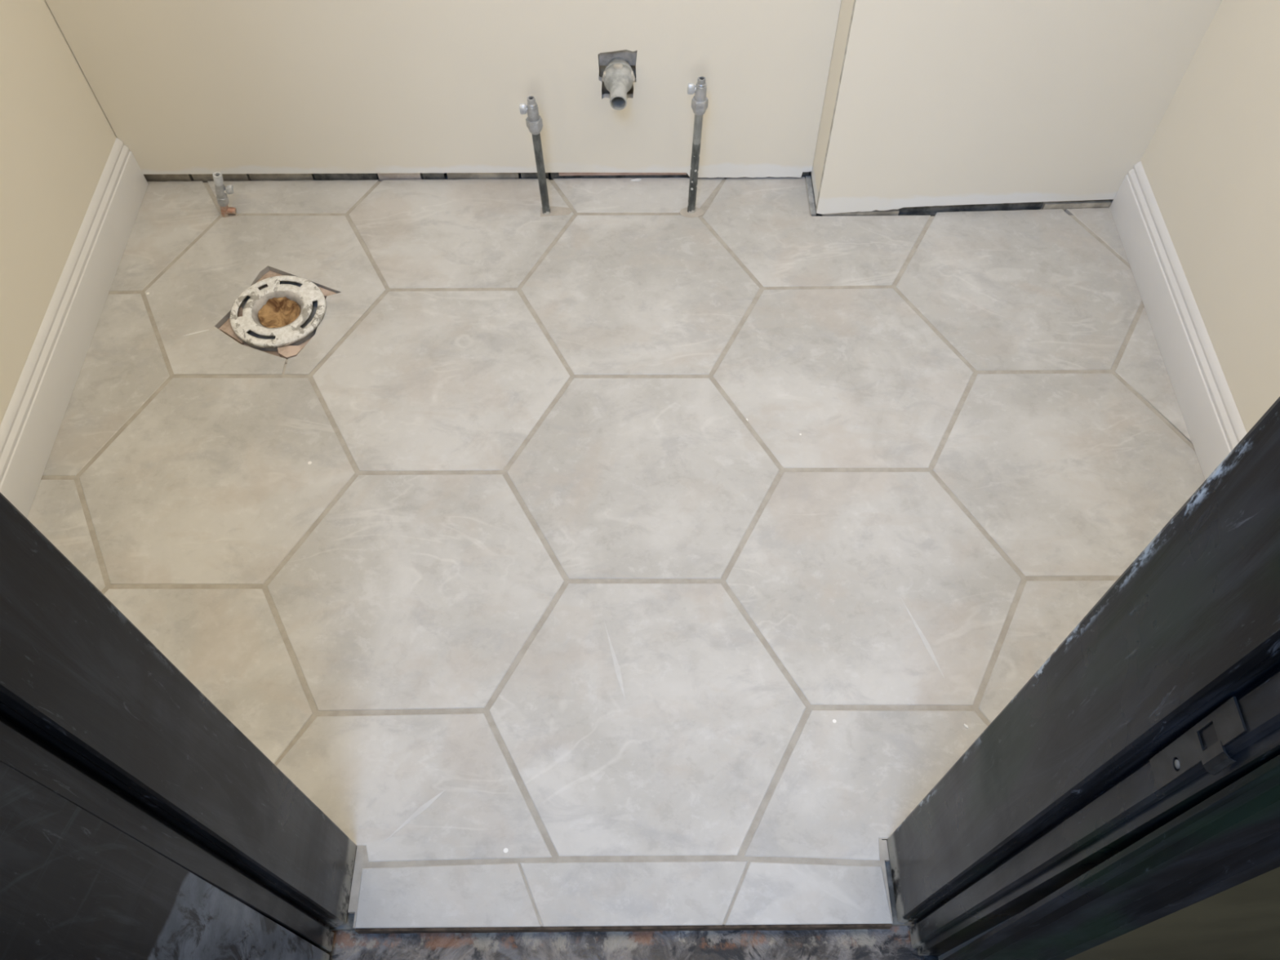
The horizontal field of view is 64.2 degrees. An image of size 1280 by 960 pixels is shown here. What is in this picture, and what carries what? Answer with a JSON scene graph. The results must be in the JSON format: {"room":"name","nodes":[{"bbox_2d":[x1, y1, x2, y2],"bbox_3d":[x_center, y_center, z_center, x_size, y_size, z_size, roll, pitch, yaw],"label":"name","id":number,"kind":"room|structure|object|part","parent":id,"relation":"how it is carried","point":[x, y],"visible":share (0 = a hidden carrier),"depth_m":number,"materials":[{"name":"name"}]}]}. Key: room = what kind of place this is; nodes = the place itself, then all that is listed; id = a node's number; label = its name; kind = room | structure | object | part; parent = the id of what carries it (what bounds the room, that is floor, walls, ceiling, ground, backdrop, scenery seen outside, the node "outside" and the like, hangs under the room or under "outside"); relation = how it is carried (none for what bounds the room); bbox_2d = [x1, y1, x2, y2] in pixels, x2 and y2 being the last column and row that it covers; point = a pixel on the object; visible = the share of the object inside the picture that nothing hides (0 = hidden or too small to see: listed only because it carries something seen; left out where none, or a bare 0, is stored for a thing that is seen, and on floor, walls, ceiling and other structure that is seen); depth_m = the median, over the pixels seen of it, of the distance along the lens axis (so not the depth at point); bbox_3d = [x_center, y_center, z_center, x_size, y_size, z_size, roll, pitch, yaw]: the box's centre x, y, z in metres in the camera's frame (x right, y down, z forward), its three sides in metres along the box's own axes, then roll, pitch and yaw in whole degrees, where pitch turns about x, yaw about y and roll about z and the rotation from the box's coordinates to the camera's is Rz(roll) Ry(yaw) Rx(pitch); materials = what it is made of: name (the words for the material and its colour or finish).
{"room":"building under construction","nodes":[
{"label":"building under construction","id":0,"kind":"room"},
{"bbox_2d":[0,0,117,425],"bbox_3d":[-1.045,-0.724,0.700,0.110,2.400,1.326,0,57,0],"label":"wall","id":1,"kind":"structure","parent":0,"point":[57,140],"depth_m":1.69,"materials":[{"name":"beige paint"}]},
{"bbox_2d":[0,137,148,518],"bbox_3d":[-0.984,-0.085,1.648,0.015,0.113,1.286,-1,57,0],"label":"baseboard","id":2,"kind":"structure","parent":1,"relation":"attached to","point":[31,423],"depth_m":1.75,"materials":[{"name":"white wood"}]},
{"bbox_2d":[45,0,841,182],"bbox_3d":[-0.033,-1.316,1.093,2.040,2.420,0.160,0,57,0],"label":"wall","id":3,"kind":"structure","parent":0,"point":[188,86],"depth_m":1.86,"materials":[{"name":"beige paint"}]},
{"bbox_2d":[602,57,635,110],"bbox_3d":[-0.038,-0.716,1.827,0.059,0.057,0.128,0,57,0],"label":"pipe","id":4,"kind":"object","parent":3,"relation":"attached to","point":[618,76],"visible":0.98,"depth_m":1.80,"materials":[{"name":"grey plastic"}]},
{"bbox_2d":[26,171,1204,959],"bbox_3d":[-0.060,1.068,1.047,2.350,0.141,4.088,0,57,0],"label":"floor","id":5,"kind":"structure","parent":0,"point":[620,557],"depth_m":1.62,"materials":[{"name":"tile"}]},
{"bbox_2d":[182,329,208,336],"bbox_3d":[-0.797,-0.264,1.831,0.049,0.001,0.003,-15,58,-10],"label":"smear","id":6,"kind":"object","parent":5,"relation":"on","point":[205,330],"visible":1,"depth_m":1.83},
{"bbox_2d":[212,171,235,217],"bbox_3d":[-0.799,-0.544,1.966,0.044,0.111,0.022,-6,57,-4],"label":"valve","id":7,"kind":"object","parent":5,"relation":"on","point":[221,191],"visible":0.97,"depth_m":1.95,"materials":[{"name":"silver metal"}]},
{"bbox_2d":[212,171,223,186],"bbox_3d":[-0.798,-0.569,1.930,0.019,0.023,0.018,0,57,0],"label":"outlet","id":8,"kind":"object","parent":7,"relation":"attached to","point":[217,176],"depth_m":1.93,"materials":[{"name":"white plastic"}]},
{"bbox_3d":[-0.785,-0.555,1.949,0.014,0.021,0.013,5,53,-7],"label":"knob","id":9,"kind":"part","parent":7,"relation":"part of","materials":[{"name":"silver metal"}]},
{"bbox_2d":[230,275,326,351],"bbox_3d":[-0.658,-0.289,1.883,0.171,0.079,0.171,0,57,0],"label":"flange","id":10,"kind":"object","parent":5,"relation":"on","point":[310,299],"visible":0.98,"depth_m":1.85,"materials":[{"name":"white plastic"}]},
{"bbox_2d":[257,297,300,328],"bbox_3d":[-0.658,-0.293,1.877,0.074,0.052,0.074,0,57,0],"label":"debris","id":11,"kind":"object","parent":10,"relation":"in","point":[280,312],"visible":0.53,"depth_m":1.87,"materials":[{"name":"brown paper"}]},
{"bbox_2d":[519,95,550,214],"bbox_3d":[-0.190,-0.591,1.899,0.037,0.279,0.026,-1,56,1],"label":"supply pipe","id":12,"kind":"object","parent":5,"relation":"on","point":[534,122],"visible":1,"depth_m":1.85,"materials":[{"name":"silver metal"}]},
{"bbox_3d":[-0.206,-0.655,1.801,0.014,0.021,0.013,-1,56,1],"label":"knob","id":13,"kind":"part","parent":12,"relation":"part of","materials":[{"name":"silver metal"}]},
{"bbox_2d":[527,95,536,107],"bbox_3d":[-0.190,-0.663,1.789,0.017,0.015,0.017,0,57,0],"label":"outlet","id":14,"kind":"object","parent":12,"relation":"attached to","point":[531,103],"depth_m":1.79,"materials":[{"name":"silver metal"}]},
{"bbox_2d":[631,178,641,181],"bbox_3d":[-0.008,-0.602,2.046,0.021,0.003,0.006,0,57,0],"label":"crumb","id":15,"kind":"object","parent":5,"relation":"on","point":[633,180],"visible":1,"depth_m":2.04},
{"bbox_2d":[687,75,708,213],"bbox_3d":[0.099,-0.604,1.886,0.038,0.313,0.026,0,56,-1],"label":"supply pipe","id":16,"kind":"object","parent":5,"relation":"on","point":[700,101],"visible":0.99,"depth_m":1.83,"materials":[{"name":"silver metal"}]},
{"bbox_3d":[0.089,-0.680,1.774,0.014,0.021,0.013,0,56,-1],"label":"knob","id":17,"kind":"part","parent":16,"relation":"part of","materials":[{"name":"silver metal"}]},
{"bbox_2d":[696,75,706,87],"bbox_3d":[0.106,-0.688,1.762,0.017,0.013,0.017,0,57,0],"label":"outlet","id":18,"kind":"object","parent":16,"relation":"attached to","point":[701,80],"depth_m":1.76,"materials":[{"name":"silver metal"}]},
{"bbox_2d":[810,0,1222,216],"bbox_3d":[0.636,-1.218,1.022,0.593,2.412,0.117,0,57,0],"label":"wall","id":19,"kind":"structure","parent":0,"point":[927,103],"depth_m":1.78,"materials":[{"name":"beige paint"}]},
{"bbox_2d":[937,866,1279,959],"bbox_3d":[-0.017,-0.109,0.297,2.250,2.400,0.159,0,57,0],"label":"wall","id":20,"kind":"structure","parent":0,"point":[1241,922],"depth_m":1.03,"materials":[{"name":"beige paint"}]},
{"bbox_2d":[0,761,329,959],"bbox_3d":[-0.404,0.347,0.251,0.036,1.976,0.700,0,57,0],"label":"door","id":21,"kind":"structure","parent":20,"relation":"in","point":[74,886],"depth_m":0.73,"materials":[{"name":"black paint"}]},
{"bbox_2d":[0,492,356,951],"bbox_3d":[-0.396,-0.009,0.455,0.041,2.030,0.149,0,57,0],"label":"door frame","id":22,"kind":"structure","parent":20,"relation":"attached to","point":[92,712],"depth_m":0.78,"materials":[{"name":"black paint"}]},
{"bbox_2d":[887,396,1279,956],"bbox_3d":[0.346,-0.003,0.448,0.044,2.030,0.182,0,57,0],"label":"door frame","id":23,"kind":"structure","parent":20,"relation":"attached to","point":[1061,781],"depth_m":0.70,"materials":[{"name":"black paint"}]},
{"bbox_2d":[1149,696,1247,790],"bbox_3d":[0.338,0.166,0.618,0.005,0.114,0.030,-7,57,-4],"label":"strike plate","id":24,"kind":"object","parent":23,"relation":"attached to","point":[1228,724],"visible":1,"depth_m":0.61,"materials":[{"name":"black paint"}]},
{"bbox_2d":[942,754,1279,959],"bbox_3d":[0.390,0.069,0.410,0.088,2.045,0.021,0,57,0],"label":"trim","id":25,"kind":"structure","parent":20,"relation":"attached to","point":[1231,838],"depth_m":0.75,"materials":[{"name":"black paint"}]},
{"bbox_2d":[1141,0,1279,433],"bbox_3d":[0.979,-0.740,0.704,0.100,2.400,1.328,0,57,0],"label":"wall","id":26,"kind":"structure","parent":0,"point":[1211,165],"depth_m":1.60,"materials":[{"name":"beige paint"}]},
{"bbox_2d":[1109,160,1246,479],"bbox_3d":[0.924,-0.063,1.627,0.015,0.113,1.198,0,57,0],"label":"baseboard","id":27,"kind":"structure","parent":26,"relation":"attached to","point":[1212,419],"depth_m":1.75,"materials":[{"name":"white wood"}]}
]}

